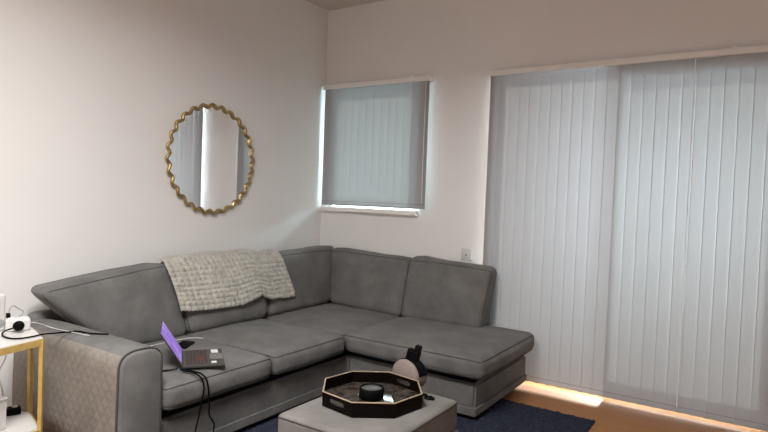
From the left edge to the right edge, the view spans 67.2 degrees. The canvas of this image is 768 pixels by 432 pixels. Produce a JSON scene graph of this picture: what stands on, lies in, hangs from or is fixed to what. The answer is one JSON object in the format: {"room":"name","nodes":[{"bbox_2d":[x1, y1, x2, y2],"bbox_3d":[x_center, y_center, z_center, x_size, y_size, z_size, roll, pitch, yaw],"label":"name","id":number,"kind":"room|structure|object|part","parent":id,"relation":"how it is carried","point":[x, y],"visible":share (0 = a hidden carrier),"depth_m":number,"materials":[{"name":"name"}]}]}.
{"room":"living room","nodes":[
{"label":"living room","id":0,"kind":"room"},
{"bbox_2d":[0,0,327,406],"bbox_3d":[-2.318,-0.334,2.326,0.260,2.737,6.720,3,2,33],"label":"wall","id":1,"kind":"structure","parent":0,"point":[93,92],"depth_m":3.39,"materials":[{"name":"paint"}]},
{"bbox_2d":[165,103,254,214],"bbox_3d":[-1.141,-0.378,3.860,0.034,0.745,0.745,3,2,33],"label":"wall mirror","id":2,"kind":"object","parent":1,"relation":"attached to","point":[210,160],"visible":1,"depth_m":3.84,"materials":[{"name":"gold metal"}]},
{"bbox_2d":[306,0,384,10],"bbox_3d":[-0.103,-1.634,0.876,5.420,0.120,6.720,3,2,33],"label":"ceiling","id":3,"kind":"structure","parent":0,"point":[328,5],"depth_m":4.61,"materials":[{"name":"paint"}]},
{"bbox_2d":[320,0,767,264],"bbox_3d":[1.605,-0.221,3.626,4.900,2.737,0.260,3,2,33],"label":"wall","id":4,"kind":"structure","parent":0,"point":[457,43],"depth_m":4.13,"materials":[{"name":"paint"}]},
{"bbox_2d":[320,206,417,215],"bbox_3d":[-0.138,-0.042,4.580,0.920,0.037,0.045,3,2,33],"label":"trim","id":5,"kind":"structure","parent":4,"relation":"attached to","point":[322,208],"depth_m":4.54,"materials":[{"name":"white"}]},
{"bbox_2d":[322,75,432,208],"bbox_3d":[-0.088,-0.568,4.527,0.994,0.992,0.072,3,2,33],"label":"vertical blind","id":6,"kind":"object","parent":4,"relation":"attached to","point":[376,131],"visible":1,"depth_m":4.50,"materials":[{"name":"white fabric"}]},
{"bbox_3d":[-0.121,-0.080,4.531,0.894,0.013,0.004,3,2,33],"label":"bead chain","id":7,"kind":"part","parent":6,"relation":"part of","materials":[{"name":"grey plastic"}]},
{"bbox_3d":[0.292,-0.541,4.241,0.004,0.906,0.008,3,2,33],"label":"control cord","id":8,"kind":"part","parent":6,"relation":"part of","materials":[{"name":"white plastic"}]},
{"bbox_2d":[341,205,415,209],"bbox_3d":[0.003,-0.529,4.680,0.800,0.935,0.060,3,2,33],"label":"window","id":9,"kind":"structure","parent":4,"relation":"in","point":[341,205],"depth_m":4.67,"materials":[{"name":"white"}]},
{"bbox_2d":[461,248,471,260],"bbox_3d":[0.590,0.276,4.127,0.086,0.086,0.012,3,2,33],"label":"wall socket","id":10,"kind":"object","parent":4,"relation":"attached to","point":[466,254],"visible":1,"depth_m":4.12,"materials":[{"name":"grey plastic"}]},
{"bbox_2d":[483,45,767,431],"bbox_3d":[1.732,0.097,3.337,2.480,2.086,0.082,3,2,33],"label":"vertical blind","id":11,"kind":"object","parent":4,"relation":"attached to","point":[626,221],"visible":0.85,"depth_m":3.46,"materials":[{"name":"white fabric"}]},
{"bbox_3d":[1.667,1.131,3.360,2.361,0.013,0.004,3,2,33],"label":"bead chain","id":12,"kind":"part","parent":11,"relation":"part of","materials":[{"name":"grey plastic"}]},
{"bbox_3d":[1.725,0.101,3.298,0.004,2.000,0.008,3,2,33],"label":"control cord","id":13,"kind":"part","parent":11,"relation":"part of","materials":[{"name":"white fabric"}]},
{"bbox_2d":[501,381,765,431],"bbox_3d":[-0.215,1.219,0.963,5.420,0.120,6.720,3,2,33],"label":"floor","id":14,"kind":"structure","parent":0,"point":[609,415],"depth_m":3.36,"materials":[{"name":"brown wood"}]},
{"bbox_2d":[0,327,44,431],"bbox_3d":[-1.606,0.774,2.315,0.428,0.580,0.414,3,2,33],"label":"side table","id":15,"kind":"object","parent":14,"relation":"on","point":[25,421],"depth_m":2.34,"materials":[{"name":"white wood"}]},
{"bbox_2d":[0,293,4,330],"bbox_3d":[-1.636,0.403,2.363,0.064,0.155,0.150,3,2,21],"label":"router","id":16,"kind":"object","parent":15,"relation":"on","point":[2,296],"visible":1,"depth_m":2.41,"materials":[{"name":"grey plastic"}]},
{"bbox_2d":[0,355,5,395],"bbox_3d":[-1.638,0.661,2.487,0.042,0.300,0.021,3,2,17],"label":"cable","id":17,"kind":"object","parent":15,"relation":"hanging from","point":[5,355],"visible":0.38,"depth_m":2.49,"materials":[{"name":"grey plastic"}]},
{"bbox_2d":[0,396,7,429],"bbox_3d":[-1.589,0.788,2.283,0.126,0.128,0.121,3,2,19],"label":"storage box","id":18,"kind":"object","parent":15,"relation":"on","point":[3,399],"visible":1,"depth_m":2.30,"materials":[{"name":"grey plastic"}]},
{"bbox_3d":[-1.586,0.730,2.281,0.126,0.013,0.121,3,2,19],"label":"lid","id":19,"kind":"part","parent":18,"relation":"part of","materials":[{"name":"grey plastic"}]},
{"bbox_3d":[-1.611,0.829,2.450,0.120,0.033,0.044,1,2,-37],"label":"power strip","id":20,"kind":"part","parent":15,"relation":"part of","materials":[{"name":"black plastic"}]},
{"bbox_2d":[5,316,30,331],"bbox_3d":[-1.550,0.455,2.445,0.090,0.052,0.068,1,2,-37],"label":"plug adapter","id":21,"kind":"object","parent":15,"relation":"on","point":[9,322],"visible":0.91,"depth_m":2.43,"materials":[{"name":"grey plastic"}]},
{"bbox_2d":[5,305,23,317],"bbox_3d":[-1.579,0.405,2.443,0.020,0.049,0.108,4,2,38],"label":"lead","id":22,"kind":"object","parent":21,"relation":"on","point":[8,315],"visible":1,"depth_m":2.44,"materials":[{"name":"white plastic"}]},
{"bbox_2d":[0,412,36,431],"bbox_3d":[-1.609,0.860,2.318,0.402,0.018,0.388,3,2,33],"label":"shelf","id":23,"kind":"object","parent":15,"relation":"attached to","point":[25,421],"depth_m":2.38,"materials":[{"name":"grey wood"}]},
{"bbox_3d":[-1.595,0.502,2.307,0.424,0.027,0.410,3,2,33],"label":"rail","id":24,"kind":"part","parent":15,"relation":"part of","materials":[{"name":"beige wood"}]},
{"bbox_3d":[-1.536,0.777,2.506,0.018,0.568,0.016,3,2,20],"label":"leg","id":25,"kind":"part","parent":15,"relation":"part of","materials":[{"name":"gold metal"}]},
{"bbox_3d":[-1.609,0.868,2.318,0.424,0.019,0.410,3,2,33],"label":"shelf rail","id":26,"kind":"part","parent":15,"relation":"part of","materials":[{"name":"gold metal"}]},
{"bbox_3d":[-1.396,0.787,2.346,0.016,0.568,0.018,2,2,-8],"label":"leg","id":27,"kind":"part","parent":15,"relation":"part of","materials":[{"name":"gold metal"}]},
{"bbox_2d":[12,245,533,431],"bbox_3d":[-0.412,0.680,3.278,1.873,0.800,2.412,3,2,33],"label":"sofa","id":28,"kind":"object","parent":14,"relation":"on","point":[351,309],"visible":0.85,"depth_m":3.17,"materials":[{"name":"grey fabric"}]},
{"bbox_2d":[1,321,108,338],"bbox_3d":[-1.383,0.476,2.437,0.383,0.078,0.140,1,2,-44],"label":"power cable","id":29,"kind":"object","parent":28,"relation":"on","point":[18,325],"visible":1,"depth_m":2.38,"materials":[{"name":"black plastic"}]},
{"bbox_2d":[31,322,89,335],"bbox_3d":[-1.404,0.489,2.548,0.280,0.049,0.098,2,2,5],"label":"cable","id":30,"kind":"object","parent":28,"relation":"on","point":[31,322],"visible":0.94,"depth_m":2.56,"materials":[{"name":"grey plastic"}]},
{"bbox_3d":[-1.355,0.768,2.579,0.865,0.514,0.210,3,2,33],"label":"armrest","id":31,"kind":"part","parent":28,"relation":"part of","materials":[{"name":"grey fabric"}]},
{"bbox_2d":[32,262,184,343],"bbox_3d":[-1.443,0.481,3.055,0.343,0.428,0.775,3,2,33],"label":"cushion","id":32,"kind":"object","parent":28,"relation":"on","point":[130,302],"depth_m":2.97,"materials":[{"name":"grey fabric"}]},
{"bbox_3d":[-0.993,0.794,2.343,0.026,0.505,0.192,3,2,33],"label":"arm panel","id":33,"kind":"part","parent":28,"relation":"part of","materials":[{"name":"grey fabric"}]},
{"bbox_2d":[151,337,202,345],"bbox_3d":[-1.120,0.670,3.081,0.314,0.007,0.052,1,2,-44],"label":"cable","id":34,"kind":"object","parent":28,"relation":"on","point":[193,337],"visible":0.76,"depth_m":3.13,"materials":[{"name":"grey plastic"}]},
{"bbox_2d":[178,341,194,348],"bbox_3d":[-1.044,0.673,3.023,0.068,0.012,0.124,2,2,2],"label":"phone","id":35,"kind":"object","parent":28,"relation":"on","point":[184,344],"visible":0.75,"depth_m":3.02,"materials":[{"name":"black plastic"}]},
{"bbox_2d":[159,320,224,368],"bbox_3d":[-0.915,0.605,2.756,0.289,0.169,0.268,2,2,-19],"label":"laptop","id":36,"kind":"object","parent":28,"relation":"on","point":[206,357],"visible":1,"depth_m":2.72,"materials":[{"name":"grey"}]},
{"bbox_3d":[-1.002,0.596,2.725,0.104,0.156,0.268,2,2,-19],"label":"lid","id":37,"kind":"part","parent":36,"relation":"part of","materials":[{"name":"purple plastic"}]},
{"bbox_2d":[180,369,204,431],"bbox_3d":[-0.859,0.878,2.562,0.158,0.377,0.065,3,2,33],"label":"cable","id":38,"kind":"object","parent":28,"relation":"hanging from","point":[198,375],"visible":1,"depth_m":2.55,"materials":[{"name":"black plastic"}]},
{"bbox_2d":[182,368,214,431],"bbox_3d":[-0.823,0.878,2.591,0.185,0.377,0.052,2,2,-4],"label":"cable","id":39,"kind":"object","parent":28,"relation":"hanging from","point":[202,374],"visible":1,"depth_m":2.58,"materials":[{"name":"black plastic"}]},
{"bbox_2d":[146,335,270,410],"bbox_3d":[-1.060,0.756,2.903,0.798,0.148,0.652,3,2,33],"label":"seat cushion","id":40,"kind":"object","parent":28,"relation":"on","point":[245,367],"depth_m":2.73,"materials":[{"name":"grey fabric"}]},
{"bbox_2d":[182,296,265,332],"bbox_3d":[-1.047,0.470,3.667,0.342,0.438,0.744,3,2,33],"label":"cushion","id":41,"kind":"object","parent":28,"relation":"on","point":[200,321],"depth_m":3.49,"materials":[{"name":"grey fabric"}]},
{"bbox_2d":[156,248,295,311],"bbox_3d":[-0.993,0.390,3.699,0.338,0.341,0.991,3,2,33],"label":"throw blanket","id":42,"kind":"object","parent":28,"relation":"on","point":[209,280],"visible":1,"depth_m":3.56,"materials":[{"name":"beige fabric"}]},
{"bbox_3d":[-0.514,0.651,3.396,1.510,0.355,2.325,3,2,33],"label":"frame","id":43,"kind":"part","parent":28,"relation":"part of","materials":[{"name":"grey fabric"}]},
{"bbox_2d":[184,319,343,375],"bbox_3d":[-0.714,0.754,3.429,0.806,0.157,0.617,3,2,33],"label":"seat cushion","id":44,"kind":"object","parent":28,"relation":"on","point":[290,348],"depth_m":3.28,"materials":[{"name":"grey fabric"}]},
{"bbox_2d":[265,245,333,315],"bbox_3d":[-0.647,0.459,4.286,0.312,0.438,0.846,3,2,33],"label":"cushion","id":45,"kind":"object","parent":28,"relation":"on","point":[310,269],"depth_m":4.22,"materials":[{"name":"grey fabric"}]},
{"bbox_2d":[262,302,402,349],"bbox_3d":[-0.341,0.750,4.036,0.766,0.156,0.792,3,2,33],"label":"seat cushion","id":46,"kind":"object","parent":28,"relation":"on","point":[343,319],"depth_m":3.91,"materials":[{"name":"grey fabric"}]},
{"bbox_2d":[330,247,411,315],"bbox_3d":[-0.109,0.483,4.340,0.763,0.448,0.261,3,2,33],"label":"cushion","id":47,"kind":"object","parent":28,"relation":"on","point":[375,282],"depth_m":4.23,"materials":[{"name":"grey fabric"}]},
{"bbox_2d":[344,317,533,379],"bbox_3d":[0.362,0.790,3.635,0.954,0.163,0.868,3,2,33],"label":"seat cushion","id":48,"kind":"object","parent":28,"relation":"on","point":[451,349],"depth_m":3.41,"materials":[{"name":"grey fabric"}]},
{"bbox_2d":[402,256,495,326],"bbox_3d":[0.451,0.517,3.974,0.647,0.451,0.277,3,2,33],"label":"cushion","id":49,"kind":"object","parent":28,"relation":"on","point":[434,289],"depth_m":3.86,"materials":[{"name":"grey fabric"}]},
{"bbox_2d":[234,395,594,431],"bbox_3d":[-0.153,1.102,2.712,1.693,0.012,2.308,3,2,33],"label":"rug","id":50,"kind":"object","parent":14,"relation":"on","point":[504,415],"visible":0.15,"depth_m":3.15,"materials":[{"name":"blue carpet"}]},
{"bbox_2d":[278,392,457,431],"bbox_3d":[-0.053,0.930,2.297,0.488,0.365,0.598,3,2,33],"label":"ottoman","id":51,"kind":"object","parent":50,"relation":"on","point":[439,414],"visible":0.64,"depth_m":2.16,"materials":[{"name":"grey fabric"}]},
{"bbox_2d":[322,371,422,417],"bbox_3d":[-0.049,0.716,2.345,0.392,0.057,0.392,2,2,-2],"label":"tray","id":52,"kind":"object","parent":51,"relation":"on","point":[340,393],"visible":0.98,"depth_m":2.35,"materials":[{"name":"black paint"}]},
{"bbox_2d":[359,383,383,401],"bbox_3d":[-0.051,0.714,2.340,0.100,0.045,0.100,3,2,33],"label":"candle tin","id":53,"kind":"object","parent":52,"relation":"in","point":[369,392],"visible":1,"depth_m":2.31,"materials":[{"name":"black metal"}]},
{"bbox_2d":[392,344,426,386],"bbox_3d":[0.114,0.659,2.530,0.078,0.203,0.159,1,2,-43],"label":"round device","id":54,"kind":"object","parent":51,"relation":"on","point":[410,366],"visible":0.87,"depth_m":2.50,"materials":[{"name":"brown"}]},
{"bbox_3d":[0.129,0.607,2.524,0.075,0.096,0.032,3,2,33],"label":"handle","id":55,"kind":"part","parent":54,"relation":"part of","materials":[{"name":"black plastic"}]},
{"bbox_2d":[422,393,434,400],"bbox_3d":[0.178,0.752,2.404,0.040,0.011,0.080,1,2,-36],"label":"tie","id":56,"kind":"object","parent":51,"relation":"on","point":[425,395],"visible":0.93,"depth_m":2.40,"materials":[{"name":"black fabric"}]}
]}

